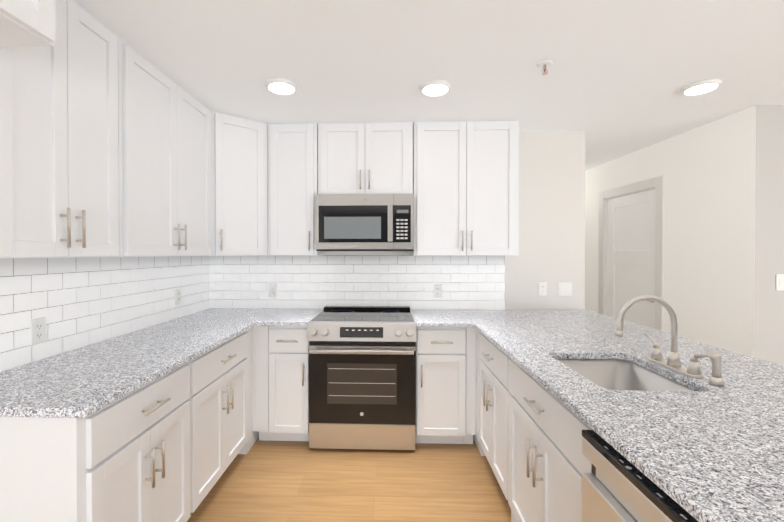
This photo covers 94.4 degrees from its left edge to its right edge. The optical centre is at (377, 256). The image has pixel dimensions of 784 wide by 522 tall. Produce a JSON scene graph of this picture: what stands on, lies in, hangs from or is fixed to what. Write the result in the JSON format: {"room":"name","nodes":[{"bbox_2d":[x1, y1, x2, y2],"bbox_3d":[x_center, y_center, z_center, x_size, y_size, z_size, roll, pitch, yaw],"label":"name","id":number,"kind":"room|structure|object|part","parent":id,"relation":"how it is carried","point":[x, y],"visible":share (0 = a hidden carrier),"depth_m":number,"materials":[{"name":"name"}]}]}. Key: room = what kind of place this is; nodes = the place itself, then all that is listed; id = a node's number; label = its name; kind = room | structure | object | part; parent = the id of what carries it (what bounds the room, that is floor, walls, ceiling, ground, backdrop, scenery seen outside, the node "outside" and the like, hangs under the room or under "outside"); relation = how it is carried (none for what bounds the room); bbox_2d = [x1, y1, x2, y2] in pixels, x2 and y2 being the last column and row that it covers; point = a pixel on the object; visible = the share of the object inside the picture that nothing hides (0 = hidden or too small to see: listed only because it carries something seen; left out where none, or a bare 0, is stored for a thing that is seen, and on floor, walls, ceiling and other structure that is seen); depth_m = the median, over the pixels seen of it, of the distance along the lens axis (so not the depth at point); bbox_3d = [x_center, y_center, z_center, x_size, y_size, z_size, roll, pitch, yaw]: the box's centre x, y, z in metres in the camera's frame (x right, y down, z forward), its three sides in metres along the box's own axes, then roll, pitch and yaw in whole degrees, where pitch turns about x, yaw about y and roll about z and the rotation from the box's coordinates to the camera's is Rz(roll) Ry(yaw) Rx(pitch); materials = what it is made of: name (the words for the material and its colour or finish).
{"room":"kitchen","nodes":[
{"label":"kitchen","id":0,"kind":"room"},
{"bbox_2d":[187,437,510,521],"bbox_3d":[2.686,1.443,0.973,8.763,0.100,9.720,0,0,2],"label":"floor","id":1,"kind":"structure","parent":0,"point":[279,481],"depth_m":2.17,"materials":[{"name":"brown wood"}]},
{"bbox_2d":[0,363,190,521],"bbox_3d":[-1.225,0.947,1.490,0.664,0.884,0.636,0,0,2],"label":"base cabinet","id":2,"kind":"object","parent":1,"relation":"on","point":[126,458],"visible":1,"depth_m":1.27,"materials":[{"name":"paint"}]},
{"bbox_2d":[187,331,247,512],"bbox_3d":[-1.202,0.941,2.174,0.664,0.884,0.726,0,0,2],"label":"base cabinet","id":3,"kind":"object","parent":1,"relation":"on","point":[218,398],"visible":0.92,"depth_m":2.07,"materials":[{"name":"paint"}]},
{"bbox_2d":[0,308,322,417],"bbox_3d":[-1.019,0.483,2.183,1.030,0.030,2.090,0,0,2],"label":"countertop","id":4,"kind":"structure","parent":3,"relation":"on","point":[84,381],"depth_m":1.62,"materials":[{"name":"stone"}]},
{"bbox_2d":[238,326,258,453],"bbox_3d":[-1.197,0.935,2.889,0.626,0.884,0.696,0,0,2],"label":"base cabinet","id":5,"kind":"object","parent":1,"relation":"on","point":[253,435],"visible":0.14,"depth_m":2.63,"materials":[{"name":"paint"}]},
{"bbox_2d":[255,326,309,440],"bbox_3d":[-0.683,0.935,2.900,0.400,0.884,0.640,0,0,2],"label":"base cabinet","id":6,"kind":"object","parent":1,"relation":"on","point":[288,383],"depth_m":2.63,"materials":[{"name":"paint"}]},
{"bbox_3d":[-0.833,0.935,2.933,0.097,0.884,0.583,0,0,2],"label":"base cabinet filler","id":7,"kind":"part","parent":6,"relation":"part of","materials":[{"name":"white wood"}]},
{"bbox_2d":[307,305,416,449],"bbox_3d":[-0.100,0.905,2.835,0.760,0.945,0.712,0,0,2],"label":"range","id":8,"kind":"object","parent":1,"relation":"on","point":[362,377],"visible":1,"depth_m":2.55,"materials":[{"name":"metal"}]},
{"bbox_2d":[415,327,475,443],"bbox_3d":[0.497,0.936,2.860,0.424,0.884,0.640,0,0,2],"label":"base cabinet","id":9,"kind":"object","parent":1,"relation":"on","point":[440,385],"depth_m":2.59,"materials":[{"name":"paint"}]},
{"bbox_3d":[0.677,0.935,2.883,0.066,0.884,0.583,0,0,2],"label":"base cabinet filler","id":10,"kind":"part","parent":9,"relation":"part of","materials":[{"name":"white wood"}]},
{"bbox_2d":[473,329,484,455],"bbox_3d":[1.019,0.936,2.832,0.620,0.884,0.661,0,0,2],"label":"base cabinet","id":11,"kind":"object","parent":1,"relation":"on","point":[476,440],"visible":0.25,"depth_m":2.54,"materials":[{"name":"paint"}]},
{"bbox_2d":[479,333,509,499],"bbox_3d":[0.979,0.941,2.192,0.658,0.884,0.616,0,0,2],"label":"base cabinet","id":12,"kind":"object","parent":1,"relation":"on","point":[493,394],"visible":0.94,"depth_m":2.14,"materials":[{"name":"paint"}]},
{"bbox_2d":[508,359,591,521],"bbox_3d":[0.955,0.947,1.485,0.658,0.884,0.791,0,0,2],"label":"base cabinet","id":13,"kind":"object","parent":1,"relation":"on","point":[549,463],"visible":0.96,"depth_m":1.46,"materials":[{"name":"paint"}]},
{"bbox_2d":[411,309,783,521],"bbox_3d":[1.011,0.486,1.785,1.527,0.030,2.748,0,0,2],"label":"countertop","id":14,"kind":"structure","parent":13,"relation":"on","point":[705,451],"depth_m":1.16,"materials":[{"name":"stone"}]},
{"bbox_2d":[555,358,694,390],"bbox_3d":[1.011,0.604,1.536,0.435,0.200,0.546,0,0,2],"label":"sink","id":15,"kind":"object","parent":14,"relation":"in","point":[615,374],"visible":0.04,"depth_m":1.76,"materials":[{"name":"silver metal"}]},
{"bbox_2d":[614,295,724,386],"bbox_3d":[1.147,0.318,1.522,0.275,0.311,0.396,0,0,2],"label":"faucet","id":16,"kind":"object","parent":14,"relation":"on","point":[673,363],"visible":1,"depth_m":1.53,"materials":[{"name":"silver metal"}]},
{"bbox_2d":[582,430,697,521],"bbox_3d":[0.916,0.957,0.786,0.629,0.874,0.597,0,0,2],"label":"dishwasher","id":17,"kind":"object","parent":1,"relation":"on","point":[617,486],"visible":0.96,"depth_m":0.93,"materials":[{"name":"metal"}]},
{"bbox_2d":[73,0,783,170],"bbox_3d":[2.686,-1.102,0.952,8.763,0.100,9.720,0,0,2],"label":"ceiling","id":18,"kind":"structure","parent":0,"point":[616,79],"depth_m":1.94,"materials":[{"name":"paint"}]},
{"bbox_2d":[265,78,297,94],"bbox_3d":[-0.595,-1.050,2.249,0.196,0.023,0.196,0,0,2],"label":"recessed light","id":19,"kind":"object","parent":18,"relation":"in","point":[282,86],"visible":1,"depth_m":2.22,"materials":[{"name":"white plastic"}]},
{"bbox_2d":[420,79,450,95],"bbox_3d":[0.362,-1.051,2.271,0.196,0.023,0.196,0,0,2],"label":"recessed light","id":20,"kind":"object","parent":18,"relation":"in","point":[437,87],"visible":1,"depth_m":2.24,"materials":[{"name":"white plastic"}]},
{"bbox_2d":[537,60,552,75],"bbox_3d":[0.921,-1.032,1.997,0.080,0.056,0.080,0,0,2],"label":"sprinkler","id":21,"kind":"object","parent":18,"relation":"attached to","point":[545,64],"visible":1,"depth_m":1.99,"materials":[{"name":"metal"}]},
{"bbox_2d":[680,78,721,95],"bbox_3d":[2.013,-1.051,2.260,0.196,0.023,0.196,0,0,2],"label":"recessed light","id":22,"kind":"object","parent":18,"relation":"in","point":[701,87],"visible":1,"depth_m":2.23,"materials":[{"name":"white plastic"}]},
{"bbox_2d":[283,132,584,309],"bbox_3d":[0.087,0.152,3.251,3.413,2.445,0.120,0,0,2],"label":"wall","id":23,"kind":"structure","parent":0,"point":[552,210],"depth_m":3.14,"materials":[{"name":"paint"}]},
{"bbox_2d":[210,110,267,255],"bbox_3d":[-1.196,-0.537,2.931,0.624,1.058,0.589,0,0,2],"label":"upper cabinet","id":24,"kind":"object","parent":23,"relation":"attached to","point":[239,186],"visible":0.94,"depth_m":2.76,"materials":[{"name":"paint"}]},
{"bbox_2d":[268,123,323,255],"bbox_3d":[-0.678,-0.538,3.028,0.399,1.058,0.360,0,0,2],"label":"upper cabinet","id":25,"kind":"object","parent":23,"relation":"attached to","point":[292,170],"visible":0.98,"depth_m":2.90,"materials":[{"name":"paint"}]},
{"bbox_2d":[210,255,504,309],"bbox_3d":[-0.193,0.225,3.196,2.598,0.470,0.007,0,0,2],"label":"backsplash","id":26,"kind":"structure","parent":23,"relation":"attached to","point":[322,282],"depth_m":3.19,"materials":[{"name":"tile"}]},
{"bbox_2d":[269,284,276,296],"bbox_3d":[-0.926,0.300,3.213,0.072,0.116,0.008,0,0,2],"label":"electrical outlet","id":27,"kind":"object","parent":26,"relation":"attached to","point":[272,290],"visible":1,"depth_m":3.21,"materials":[{"name":"white plastic"}]},
{"bbox_2d":[434,284,441,297],"bbox_3d":[0.530,0.300,3.164,0.072,0.116,0.008,0,0,2],"label":"electrical outlet","id":28,"kind":"object","parent":26,"relation":"attached to","point":[437,290],"visible":1,"depth_m":3.16,"materials":[{"name":"white plastic"}]},
{"bbox_2d":[318,122,412,193],"bbox_3d":[-0.094,-0.778,3.006,0.755,0.577,0.360,0,0,2],"label":"upper cabinet","id":29,"kind":"object","parent":23,"relation":"attached to","point":[367,158],"visible":0.81,"depth_m":2.87,"materials":[{"name":"paint"}]},
{"bbox_2d":[316,194,413,250],"bbox_3d":[-0.095,-0.266,2.984,0.758,0.442,0.412,0,0,2],"label":"over-the-range microwave","id":30,"kind":"object","parent":29,"relation":"attached to","point":[364,222],"visible":1,"depth_m":2.81,"materials":[{"name":"metal"}]},
{"bbox_2d":[411,121,518,255],"bbox_3d":[0.702,-0.537,2.981,0.822,1.058,0.360,0,0,2],"label":"upper cabinet","id":31,"kind":"object","parent":23,"relation":"attached to","point":[466,186],"visible":1,"depth_m":2.85,"materials":[{"name":"paint"}]},
{"bbox_2d":[538,282,546,295],"bbox_3d":[1.430,0.280,3.142,0.072,0.116,0.008,0,0,2],"label":"electrical outlet","id":32,"kind":"object","parent":23,"relation":"attached to","point":[542,288],"visible":1,"depth_m":3.14,"materials":[{"name":"white plastic"}]},
{"bbox_2d":[558,282,571,295],"bbox_3d":[1.620,0.280,3.135,0.118,0.116,0.009,0,0,2],"label":"light switch","id":33,"kind":"object","parent":23,"relation":"attached to","point":[564,288],"visible":1,"depth_m":3.13,"materials":[{"name":"white plastic"}]},
{"bbox_2d":[585,105,783,365],"bbox_3d":[4.798,0.145,4.061,4.510,2.445,3.149,0,0,2],"label":"wall","id":34,"kind":"structure","parent":0,"point":[723,255],"depth_m":2.81,"materials":[{"name":"paint"}]},
{"bbox_2d":[598,175,663,330],"bbox_3d":[2.674,0.307,3.821,0.116,2.125,0.940,0,0,-1],"label":"door frame","id":35,"kind":"structure","parent":34,"relation":"attached to","point":[656,184],"depth_m":3.60,"materials":[{"name":"paint"}]},
{"bbox_2d":[607,189,654,328],"bbox_3d":[2.660,0.353,3.822,0.104,2.017,0.743,0,0,2],"label":"hall door","id":36,"kind":"structure","parent":34,"relation":"in","point":[630,246],"depth_m":3.80,"materials":[{"name":"paint"}]},
{"bbox_2d":[776,274,783,290],"bbox_3d":[2.835,0.180,2.546,0.072,0.116,0.009,0,0,2],"label":"light switch","id":37,"kind":"object","parent":34,"relation":"attached to","point":[779,282],"visible":1,"depth_m":2.54,"materials":[{"name":"white plastic"}]},
{"bbox_3d":[-1.678,0.180,-0.252,0.120,2.445,7.000,0,0,2],"label":"wall","id":38,"kind":"structure","parent":0,"visible":0},
{"bbox_2d":[0,0,55,46],"bbox_3d":[-1.266,-0.844,0.664,0.635,0.407,0.912,0,0,2],"label":"upper cabinet","id":39,"kind":"object","parent":38,"relation":"attached to","point":[27,23],"visible":1,"depth_m":1.05,"materials":[{"name":"paint"}]},
{"bbox_2d":[0,0,118,257],"bbox_3d":[-1.378,-0.525,1.455,0.360,1.058,0.590,0,0,2],"label":"upper cabinet","id":40,"kind":"object","parent":38,"relation":"attached to","point":[59,177],"visible":0.96,"depth_m":1.42,"materials":[{"name":"paint"}]},
{"bbox_2d":[0,256,209,371],"bbox_3d":[-1.531,0.233,2.199,0.007,0.470,2.088,0,0,2],"label":"backsplash","id":41,"kind":"structure","parent":38,"relation":"attached to","point":[77,302],"depth_m":1.93,"materials":[{"name":"tile"}]},
{"bbox_2d":[30,317,45,344],"bbox_3d":[-1.541,0.337,1.651,0.008,0.116,0.072,0,0,2],"label":"electrical outlet","id":42,"kind":"object","parent":41,"relation":"attached to","point":[37,330],"visible":1,"depth_m":1.64,"materials":[{"name":"white plastic"}]},
{"bbox_2d":[175,288,180,304],"bbox_3d":[-1.505,0.301,2.745,0.008,0.116,0.072,0,0,2],"label":"electrical outlet","id":43,"kind":"object","parent":41,"relation":"attached to","point":[177,296],"visible":1,"depth_m":2.73,"materials":[{"name":"white plastic"}]},
{"bbox_2d":[118,37,210,256],"bbox_3d":[-1.353,-0.531,2.199,0.360,1.058,0.890,0,0,2],"label":"upper cabinet","id":44,"kind":"object","parent":38,"relation":"attached to","point":[164,137],"visible":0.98,"depth_m":2.04,"materials":[{"name":"paint"}]}
]}

